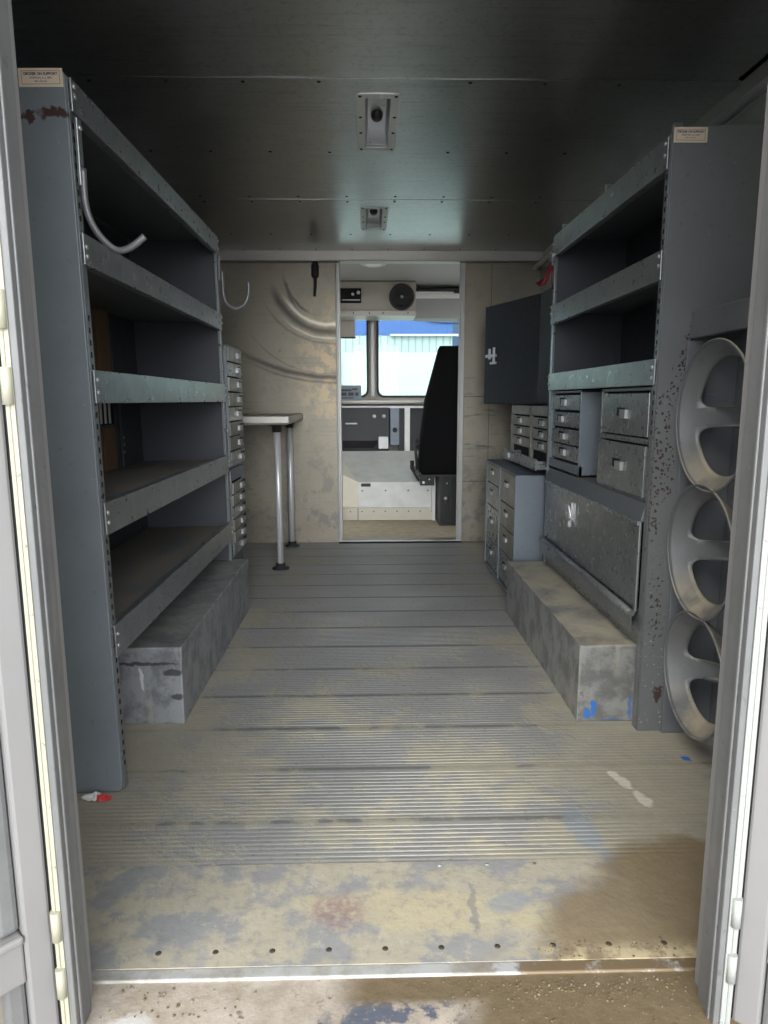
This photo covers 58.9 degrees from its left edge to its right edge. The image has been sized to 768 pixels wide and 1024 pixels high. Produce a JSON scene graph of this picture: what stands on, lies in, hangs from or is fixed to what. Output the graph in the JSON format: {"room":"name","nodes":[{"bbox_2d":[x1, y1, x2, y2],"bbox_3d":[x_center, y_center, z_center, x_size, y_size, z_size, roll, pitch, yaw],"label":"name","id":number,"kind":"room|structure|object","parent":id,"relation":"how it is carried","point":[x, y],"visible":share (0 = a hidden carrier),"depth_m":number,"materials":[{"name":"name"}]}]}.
{"room":"vehicle interior","nodes":[
{"label":"vehicle interior","id":0,"kind":"room"},
{"bbox_2d":[100,331,147,516],"bbox_3d":[-1.133,-0.471,2.800,0.048,2.125,3.790,0,9,-1],"label":"wall","id":1,"kind":"structure","parent":0,"point":[112,425],"depth_m":2.81,"materials":[{"name":"grey metal"}]},
{"bbox_2d":[222,344,244,467],"bbox_3d":[-0.912,-0.514,3.320,0.416,0.570,0.360,0,9,-1],"label":"drawer unit","id":2,"kind":"object","parent":1,"relation":"attached to","point":[232,356],"visible":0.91,"depth_m":3.26,"materials":[{"name":"grey metal"}]},
{"bbox_2d":[219,263,540,542],"bbox_3d":[-0.053,-0.730,4.712,2.220,1.910,0.024,0,9,-1],"label":"wall","id":3,"kind":"structure","parent":0,"point":[285,334],"depth_m":4.67,"materials":[{"name":"metal"}]},
{"bbox_2d":[311,261,318,295],"bbox_3d":[-0.458,-1.550,4.519,0.052,0.224,0.052,0,9,-1],"label":"handle","id":4,"kind":"object","parent":3,"relation":"hanging from","point":[314,267],"visible":1,"depth_m":4.50,"materials":[{"name":"black plastic"}]},
{"bbox_2d":[218,250,542,263],"bbox_3d":[-0.054,-1.698,4.527,2.220,0.070,0.095,0,9,-1],"label":"beam","id":5,"kind":"structure","parent":3,"relation":"attached to","point":[227,256],"depth_m":4.49,"materials":[{"name":"beige metal"}]},
{"bbox_2d":[335,262,465,541],"bbox_3d":[0.112,-0.729,4.716,0.874,1.905,0.085,0,9,-1],"label":"doorway","id":6,"kind":"structure","parent":3,"relation":"in","point":[462,279],"depth_m":4.70,"materials":[{"name":"grey metal"}]},
{"bbox_2d":[339,541,461,543],"bbox_3d":[0.116,0.214,4.820,0.870,0.010,0.015,0,9,-1],"label":"trim","id":7,"kind":"structure","parent":3,"relation":"attached to","point":[378,541],"depth_m":4.82,"materials":[{"name":"grey metal"}]},
{"bbox_2d":[342,321,424,450],"bbox_3d":[-0.101,-1.200,6.673,2.220,2.000,0.050,0,9,-1],"label":"wall","id":8,"kind":"structure","parent":0,"point":[368,397],"depth_m":6.66,"materials":[{"name":"grey metal"}]},
{"bbox_2d":[341,321,355,338],"bbox_3d":[-0.425,-1.788,6.463,0.310,0.281,0.161,0,9,-1],"label":"sun visor","id":9,"kind":"object","parent":8,"relation":"attached to","point":[347,327],"visible":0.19,"depth_m":6.40,"materials":[{"name":"grey paint"}]},
{"bbox_2d":[361,321,368,397],"bbox_3d":[-0.633,-1.518,6.585,0.967,0.812,0.045,0,9,-1],"label":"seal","id":10,"kind":"structure","parent":8,"relation":"attached to","point":[367,346],"depth_m":6.58,"materials":[{"name":"black rubber"}]},
{"bbox_2d":[366,321,377,396],"bbox_3d":[-0.110,-1.518,6.577,0.120,0.800,0.035,0,9,-1],"label":"trim","id":11,"kind":"structure","parent":8,"relation":"attached to","point":[372,323],"depth_m":6.56,"materials":[{"name":"grey metal"}]},
{"bbox_2d":[376,321,424,397],"bbox_3d":[0.411,-1.525,6.609,0.967,0.812,0.045,0,9,-1],"label":"window","id":12,"kind":"structure","parent":8,"relation":"in","point":[377,322],"depth_m":6.62,"materials":[{"name":"black rubber"}]},
{"bbox_2d":[7,0,767,997],"bbox_3d":[0.036,-0.103,1.013,2.300,2.275,0.030,0,9,-1],"label":"door frame","id":13,"kind":"structure","parent":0,"point":[765,135],"depth_m":1.04,"materials":[{"name":"grey metal"}]},
{"bbox_2d":[0,234,70,1023],"bbox_3d":[-0.699,-0.029,0.792,0.528,2.203,0.069,-9,13,-43],"label":"door","id":14,"kind":"structure","parent":13,"relation":"in","point":[33,974],"depth_m":1.01,"materials":[{"name":"grey metal"}]},
{"bbox_2d":[0,0,91,1023],"bbox_3d":[-0.519,-0.054,0.965,0.064,2.195,0.055,0,9,-1],"label":"trim","id":15,"kind":"structure","parent":13,"relation":"attached to","point":[13,231],"depth_m":0.97,"materials":[{"name":"grey metal"}]},
{"bbox_2d":[91,958,695,983],"bbox_3d":[0.022,0.819,1.212,1.150,0.009,0.025,0,9,-1],"label":"sill","id":16,"kind":"structure","parent":13,"relation":"attached to","point":[671,964],"depth_m":1.21,"materials":[{"name":"silver metal"}]},
{"bbox_2d":[86,971,740,1023],"bbox_3d":[0.044,0.970,0.959,1.360,0.214,0.575,0,9,-1],"label":"step","id":17,"kind":"structure","parent":13,"relation":"attached to","point":[360,1000],"depth_m":1.15,"materials":[{"name":"beige metal"}]},
{"bbox_2d":[99,936,700,1023],"bbox_3d":[0.041,0.826,1.151,1.025,0.009,0.245,0,9,-1],"label":"crumbs","id":18,"kind":"object","parent":17,"relation":"on","point":[579,941],"visible":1,"depth_m":1.17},
{"bbox_2d":[697,150,767,1023],"bbox_3d":[0.561,-0.060,0.989,0.064,2.195,0.055,0,9,-1],"label":"trim","id":19,"kind":"structure","parent":13,"relation":"attached to","point":[754,465],"depth_m":1.02,"materials":[{"name":"grey metal"}]},
{"bbox_2d":[719,476,767,1023],"bbox_3d":[0.765,-0.041,0.843,0.531,2.203,0.070,7,12,36],"label":"door","id":20,"kind":"structure","parent":13,"relation":"in","point":[744,992],"depth_m":1.06,"materials":[{"name":"grey metal"}]},
{"bbox_2d":[11,0,767,250],"bbox_3d":[-0.037,-1.673,3.753,2.220,0.147,6.050,0,9,-1],"label":"ceiling","id":21,"kind":"structure","parent":0,"point":[515,117],"depth_m":2.20,"materials":[{"name":"metal"}]},
{"bbox_2d":[360,207,388,229],"bbox_3d":[-0.055,-1.622,3.690,0.146,0.072,0.470,0,9,-1],"label":"ceiling lamp","id":22,"kind":"object","parent":21,"relation":"attached to","point":[372,218],"visible":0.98,"depth_m":3.78,"materials":[{"name":"grey metal"}]},
{"bbox_2d":[370,209,377,215],"bbox_3d":[-0.057,-1.654,3.756,0.044,0.023,0.070,0,9,-1],"label":"socket","id":23,"kind":"object","parent":22,"relation":"attached to","point":[373,212],"depth_m":3.74,"materials":[{"name":"black plastic"}]},
{"bbox_2d":[356,93,400,150],"bbox_3d":[-0.025,-1.413,2.423,0.146,0.072,0.500,0,9,-1],"label":"ceiling lamp","id":24,"kind":"object","parent":21,"relation":"attached to","point":[377,114],"visible":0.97,"depth_m":2.46,"materials":[{"name":"grey metal"}]},
{"bbox_2d":[371,110,382,121],"bbox_3d":[-0.026,-1.445,2.489,0.044,0.023,0.070,0,9,-1],"label":"socket","id":25,"kind":"object","parent":24,"relation":"attached to","point":[376,115],"depth_m":2.47,"materials":[{"name":"black plastic"}]},
{"bbox_2d":[532,76,767,270],"bbox_3d":[1.045,-1.370,2.704,0.034,0.129,3.650,0,9,-1],"label":"conduit","id":26,"kind":"object","parent":21,"relation":"attached to","point":[760,89],"visible":0.42,"depth_m":2.04,"materials":[{"name":"grey metal"}]},
{"bbox_2d":[77,519,713,970],"bbox_3d":[-0.032,0.358,4.101,2.220,0.041,5.825,0,9,-1],"label":"floor","id":27,"kind":"structure","parent":0,"point":[377,766],"depth_m":1.72,"materials":[{"name":"metal"}]},
{"bbox_2d":[81,791,111,801],"bbox_3d":[-0.731,0.720,1.728,0.081,0.019,0.031,1,9,7],"label":"wrapper","id":28,"kind":"object","parent":27,"relation":"on","point":[95,796],"visible":1,"depth_m":1.72,"materials":[{"name":"plastic"}]},
{"bbox_2d":[17,68,232,791],"bbox_3d":[-0.898,-0.242,2.365,0.441,1.719,1.528,-1,9,-1],"label":"shelving unit","id":29,"kind":"object","parent":27,"relation":"on","point":[120,567],"depth_m":1.92,"materials":[{"name":"grey metal"}]},
{"bbox_2d":[90,307,111,371],"bbox_3d":[-1.096,-0.624,2.421,0.008,0.270,0.630,0,9,-1],"label":"plywood board","id":30,"kind":"object","parent":29,"relation":"attached to","point":[99,318],"visible":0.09,"depth_m":2.64,"materials":[{"name":"brown wood"}]},
{"bbox_2d":[100,427,117,471],"bbox_3d":[-1.095,-0.214,2.488,0.008,0.170,0.630,0,9,-1],"label":"plywood board","id":31,"kind":"object","parent":29,"relation":"attached to","point":[108,435],"visible":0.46,"depth_m":2.72,"materials":[{"name":"brown wood"}]},
{"bbox_2d":[73,117,146,253],"bbox_3d":[-0.620,-0.740,1.551,0.145,0.290,0.024,0,9,-1],"label":"hook","id":32,"kind":"object","parent":29,"relation":"attached to","point":[81,171],"visible":1,"depth_m":1.55,"materials":[{"name":"grey metal"}]},
{"bbox_2d":[217,254,249,309],"bbox_3d":[-0.658,-1.010,2.993,0.138,0.236,0.024,0,9,-1],"label":"hook","id":33,"kind":"object","parent":29,"relation":"attached to","point":[220,273],"visible":1,"depth_m":2.99,"materials":[{"name":"grey metal"}]},
{"bbox_2d":[118,559,248,723],"bbox_3d":[-0.868,0.445,2.688,0.463,0.252,1.186,0,9,-1],"label":"wheel well","id":34,"kind":"object","parent":27,"relation":"on","point":[165,670],"visible":0.48,"depth_m":2.25,"materials":[{"name":"grey metal"}]},
{"bbox_2d":[233,548,243,558],"bbox_3d":[-0.917,0.320,3.447,0.360,0.254,0.300,0,9,-1],"label":"support block","id":35,"kind":"object","parent":27,"relation":"on","point":[239,555],"visible":0.02,"depth_m":3.50,"materials":[{"name":"grey metal"}]},
{"bbox_2d":[229,463,246,557],"bbox_3d":[-0.910,-0.015,3.387,0.416,0.426,0.330,0,9,-1],"label":"base cabinet","id":36,"kind":"object","parent":35,"relation":"on","point":[236,473],"visible":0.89,"depth_m":3.35,"materials":[{"name":"grey metal"}]},
{"bbox_2d":[243,413,302,570],"bbox_3d":[-0.841,-0.160,4.330,0.588,0.912,0.835,0,9,-1],"label":"workbench","id":37,"kind":"object","parent":27,"relation":"on","point":[276,420],"visible":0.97,"depth_m":4.05,"materials":[{"name":"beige metal"}]},
{"bbox_2d":[342,400,423,450],"bbox_3d":[-0.094,-0.575,6.569,2.220,1.000,0.350,0,9,-1],"label":"dashboard","id":38,"kind":"object","parent":27,"relation":"on","point":[364,428],"visible":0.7,"depth_m":6.40,"materials":[{"name":"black metal"}]},
{"bbox_2d":[341,385,360,399],"bbox_3d":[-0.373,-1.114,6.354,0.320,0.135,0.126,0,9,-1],"label":"sticker","id":39,"kind":"object","parent":38,"relation":"on","point":[349,392],"visible":0.67,"depth_m":6.29,"materials":[{"name":"paper"}]},
{"bbox_2d":[342,451,435,519],"bbox_3d":[-0.134,-0.249,6.038,1.112,0.530,0.760,0,9,-1],"label":"engine cover","id":40,"kind":"object","parent":27,"relation":"on","point":[377,485],"visible":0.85,"depth_m":5.74,"materials":[{"name":"beige paint"}]},
{"bbox_2d":[410,346,457,525],"bbox_3d":[0.539,-0.610,5.541,0.681,1.400,0.695,0,9,-1],"label":"seat","id":41,"kind":"object","parent":27,"relation":"on","point":[436,457],"visible":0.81,"depth_m":5.27,"materials":[{"name":"black fabric"}]},
{"bbox_2d":[484,459,545,592],"bbox_3d":[0.843,0.075,3.682,0.469,0.652,0.800,0,9,-1],"label":"base cabinet","id":42,"kind":"object","parent":27,"relation":"on","point":[515,492],"visible":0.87,"depth_m":3.38,"materials":[{"name":"grey metal"}]},
{"bbox_2d":[506,560,636,721],"bbox_3d":[0.844,0.443,2.675,0.506,0.253,1.125,0,9,-1],"label":"wheel well","id":43,"kind":"object","parent":27,"relation":"on","point":[590,661],"visible":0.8,"depth_m":2.29,"materials":[{"name":"grey metal"}]},
{"bbox_2d":[539,467,644,643],"bbox_3d":[0.896,0.100,2.584,0.342,0.438,1.090,0,9,-1],"label":"locker","id":44,"kind":"object","parent":43,"relation":"on","point":[593,536],"visible":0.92,"depth_m":2.41,"materials":[{"name":"metal"}]},
{"bbox_2d":[549,390,601,476],"bbox_3d":[0.900,-0.337,2.845,0.318,0.336,0.430,0,9,-1],"label":"base cabinet","id":45,"kind":"object","parent":44,"relation":"on","point":[575,414],"visible":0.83,"depth_m":2.69,"materials":[{"name":"metal"}]},
{"bbox_2d":[597,387,651,501],"bbox_3d":[0.910,-0.230,2.194,0.328,0.336,0.429,0,9,-1],"label":"base cabinet","id":46,"kind":"object","parent":44,"relation":"on","point":[623,447],"visible":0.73,"depth_m":2.16,"materials":[{"name":"grey metal"}]},
{"bbox_2d":[542,124,763,730],"bbox_3d":[0.913,-0.278,2.520,0.336,1.725,1.176,0,9,-1],"label":"shelving unit","id":47,"kind":"object","parent":27,"relation":"on","point":[686,213],"visible":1,"depth_m":1.99,"materials":[{"name":"grey metal"}]},
{"bbox_2d":[536,249,555,288],"bbox_3d":[0.698,-1.050,2.947,0.093,0.166,0.040,-2,9,-8],"label":"ribbon","id":48,"kind":"object","parent":47,"relation":"attached to","point":[552,264],"visible":0.98,"depth_m":2.94,"materials":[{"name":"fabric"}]},
{"bbox_2d":[661,297,749,741],"bbox_3d":[0.976,0.129,1.554,0.298,1.236,0.858,0,9,-1],"label":"rack","id":49,"kind":"object","parent":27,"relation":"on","point":[708,407],"visible":0.71,"depth_m":1.90,"materials":[{"name":"grey metal"}]},
{"bbox_2d":[690,297,749,338],"bbox_3d":[0.991,-0.446,1.460,0.266,0.071,0.858,0,9,-1],"label":"shelf","id":50,"kind":"object","parent":49,"relation":"attached to","point":[733,316],"depth_m":1.73,"materials":[{"name":"grey metal"}]},
{"bbox_2d":[340,264,459,290],"bbox_3d":[-0.081,-1.979,5.618,2.220,0.020,2.170,0,9,-1],"label":"ceiling","id":51,"kind":"structure","parent":0,"point":[425,275],"depth_m":5.65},
{"bbox_2d":[360,264,385,267],"bbox_3d":[-0.082,-1.900,5.241,0.200,0.013,0.200,0,9,-1],"label":"recessed light","id":52,"kind":"object","parent":51,"relation":"in","point":[363,265],"visible":0.73,"depth_m":5.23,"materials":[{"name":"white plastic"}]},
{"bbox_2d":[340,281,415,320],"bbox_3d":[-0.387,-1.899,6.120,1.330,0.296,0.390,0,9,-1],"label":"console","id":53,"kind":"object","parent":51,"relation":"attached to","point":[359,300],"visible":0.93,"depth_m":5.97,"materials":[{"name":"grey paint"}]},
{"bbox_2d":[413,285,458,320],"bbox_3d":[0.633,-1.940,6.328,0.700,0.290,0.315,0,9,-1],"label":"shelf","id":54,"kind":"object","parent":51,"relation":"attached to","point":[430,305],"visible":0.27,"depth_m":6.24,"materials":[{"name":"white paint"}]},
{"bbox_2d":[540,60,767,292],"bbox_3d":[1.118,-0.485,2.851,0.048,2.125,3.790,0,9,-1],"label":"wall","id":55,"kind":"structure","parent":0,"point":[755,113],"depth_m":2.12,"materials":[{"name":"grey metal"}]},
{"bbox_2d":[503,404,547,470],"bbox_3d":[0.878,-0.412,3.608,0.395,0.316,0.970,0,9,-1],"label":"upper cabinet","id":56,"kind":"object","parent":55,"relation":"attached to","point":[529,421],"visible":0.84,"depth_m":3.59,"materials":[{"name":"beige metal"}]},
{"bbox_2d":[484,287,622,403],"bbox_3d":[0.842,-0.854,3.582,0.463,0.563,1.075,0,9,-1],"label":"upper cabinet","id":57,"kind":"object","parent":55,"relation":"attached to","point":[517,332],"visible":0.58,"depth_m":3.71,"materials":[{"name":"metal"}]},
{"bbox_3d":[-0.114,0.890,5.212,80.000,0.050,70.000,0,9,-1],"label":"ground","id":58,"kind":"structure","parent":0,"visible":0},
{"bbox_2d":[341,321,458,394],"bbox_3d":[-3.406,-3.984,16.557,22.000,5.900,2.480,0,9,-1],"label":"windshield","id":59,"kind":"object","parent":58,"relation":"on","point":[408,350],"visible":0.17,"depth_m":15.59,"materials":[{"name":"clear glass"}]},
{"bbox_2d":[341,353,436,394],"bbox_3d":[-3.925,-2.258,15.716,10.900,2.770,0.075,0,9,-1],"label":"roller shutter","id":60,"kind":"object","parent":59,"relation":"hanging from","point":[399,373],"depth_m":15.62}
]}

